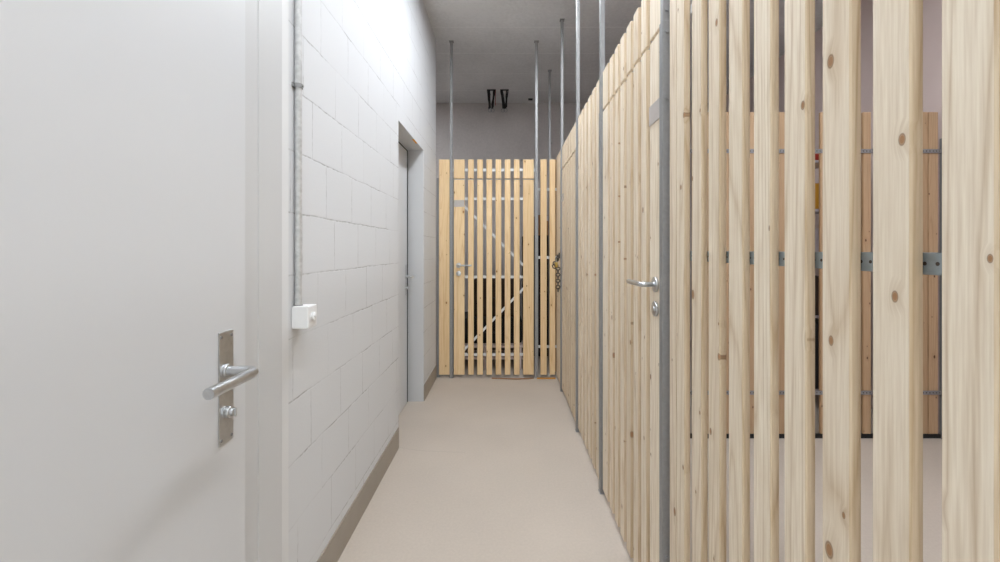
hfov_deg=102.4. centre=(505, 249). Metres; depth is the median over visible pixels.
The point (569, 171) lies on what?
gate
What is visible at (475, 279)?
suitcase
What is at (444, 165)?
slatted fence
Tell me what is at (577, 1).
metal post
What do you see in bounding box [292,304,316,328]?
light switch
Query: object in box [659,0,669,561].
metal post
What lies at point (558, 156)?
slatted fence
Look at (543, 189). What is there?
slatted fence
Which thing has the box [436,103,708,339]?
wall
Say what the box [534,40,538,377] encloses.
metal post
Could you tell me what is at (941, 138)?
metal post
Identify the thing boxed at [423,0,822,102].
ceiling
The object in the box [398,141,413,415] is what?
door
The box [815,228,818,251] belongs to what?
storage box
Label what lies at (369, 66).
wall
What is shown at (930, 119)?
divider
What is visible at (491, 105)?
cable bundle
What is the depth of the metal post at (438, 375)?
3.94 m
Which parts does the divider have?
rail, rail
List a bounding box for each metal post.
[437,178,439,376]
[449,40,453,377]
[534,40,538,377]
[548,70,551,359]
[559,19,564,391]
[575,0,579,431]
[598,0,604,493]
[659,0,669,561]
[940,138,941,438]
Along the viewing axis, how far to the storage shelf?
3.13 m
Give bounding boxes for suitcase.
[465,312,521,342]
[474,278,520,316]
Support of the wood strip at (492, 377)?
on the floor
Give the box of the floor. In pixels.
[338,340,941,561]
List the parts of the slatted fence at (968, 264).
rail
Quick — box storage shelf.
[815,160,818,390]
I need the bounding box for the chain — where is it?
[552,253,560,291]
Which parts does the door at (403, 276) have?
handle plate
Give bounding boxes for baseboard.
[317,427,398,561]
[424,366,435,400]
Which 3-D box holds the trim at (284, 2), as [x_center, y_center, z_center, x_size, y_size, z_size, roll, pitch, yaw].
[-0.679,-0.395,1.226,0.003,3.290,0.055,0,0,0]
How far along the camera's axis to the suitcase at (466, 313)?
4.30 m
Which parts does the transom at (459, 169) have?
rail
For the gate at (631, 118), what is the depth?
1.55 m
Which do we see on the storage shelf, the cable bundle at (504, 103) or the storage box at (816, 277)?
the storage box at (816, 277)
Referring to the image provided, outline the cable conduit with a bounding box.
[291,0,303,304]
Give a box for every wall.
[288,0,435,561]
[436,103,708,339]
[726,0,941,433]
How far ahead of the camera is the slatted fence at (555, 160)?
4.03 m
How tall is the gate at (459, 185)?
1.907 m
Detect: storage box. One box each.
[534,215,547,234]
[815,183,818,208]
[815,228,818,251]
[815,275,818,314]
[815,318,818,388]
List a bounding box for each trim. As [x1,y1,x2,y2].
[282,0,287,561]
[408,150,422,400]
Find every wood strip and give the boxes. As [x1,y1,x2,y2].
[492,377,533,379]
[537,377,555,378]
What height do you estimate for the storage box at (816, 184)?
0.200 m
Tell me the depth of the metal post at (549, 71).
4.56 m
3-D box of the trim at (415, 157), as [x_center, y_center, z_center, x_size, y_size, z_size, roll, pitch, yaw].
[-0.745,0.214,3.320,0.123,2.072,0.006,0,0,0]
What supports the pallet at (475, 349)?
on the floor
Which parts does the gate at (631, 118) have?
handle, number plate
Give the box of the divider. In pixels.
[690,112,941,437]
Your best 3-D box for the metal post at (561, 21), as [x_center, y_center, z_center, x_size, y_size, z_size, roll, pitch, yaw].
[0.508,-0.395,3.565,0.063,3.290,0.044,0,0,0]
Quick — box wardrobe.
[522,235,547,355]
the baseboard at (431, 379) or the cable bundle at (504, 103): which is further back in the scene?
the cable bundle at (504, 103)
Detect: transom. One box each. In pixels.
[453,160,534,178]
[562,122,575,168]
[603,0,659,108]
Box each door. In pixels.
[0,0,281,561]
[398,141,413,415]
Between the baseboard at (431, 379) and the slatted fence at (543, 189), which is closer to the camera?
the baseboard at (431, 379)
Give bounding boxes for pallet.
[453,341,522,356]
[453,348,522,368]
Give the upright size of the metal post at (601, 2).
3.290 m
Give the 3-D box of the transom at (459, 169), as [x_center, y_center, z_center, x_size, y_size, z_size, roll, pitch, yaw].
[-0.119,-0.792,3.941,0.822,0.186,0.021,0,0,0]
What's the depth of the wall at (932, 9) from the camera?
3.18 m
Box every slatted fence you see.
[439,160,449,374]
[538,160,556,374]
[555,160,556,371]
[557,152,559,381]
[578,80,598,477]
[670,0,999,561]
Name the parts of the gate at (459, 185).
number plate, handle, rail, rail, rail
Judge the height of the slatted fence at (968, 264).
2.127 m
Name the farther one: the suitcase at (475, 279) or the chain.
the suitcase at (475, 279)
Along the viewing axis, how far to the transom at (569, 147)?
3.12 m
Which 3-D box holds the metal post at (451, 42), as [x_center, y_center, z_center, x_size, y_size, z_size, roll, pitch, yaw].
[-0.534,-0.395,3.946,0.044,3.290,0.063,0,0,0]
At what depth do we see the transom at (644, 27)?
1.59 m
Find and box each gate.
[454,180,533,374]
[562,151,575,421]
[603,33,658,561]
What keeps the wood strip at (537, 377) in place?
on the floor
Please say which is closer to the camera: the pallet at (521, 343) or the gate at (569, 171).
the gate at (569, 171)
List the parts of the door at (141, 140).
handle plate, handle, frame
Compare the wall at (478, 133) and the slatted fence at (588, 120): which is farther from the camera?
the wall at (478, 133)
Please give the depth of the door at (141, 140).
0.72 m
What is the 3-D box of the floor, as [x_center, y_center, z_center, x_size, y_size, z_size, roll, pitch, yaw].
[0.350,1.310,1.940,5.500,0.120,7.680,0,0,0]
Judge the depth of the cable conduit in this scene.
1.28 m
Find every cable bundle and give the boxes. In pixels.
[487,89,495,111]
[500,89,508,111]
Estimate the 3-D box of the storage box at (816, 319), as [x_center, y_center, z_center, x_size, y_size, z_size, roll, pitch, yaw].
[2.150,0.820,3.300,0.800,0.520,0.360,0,0,0]

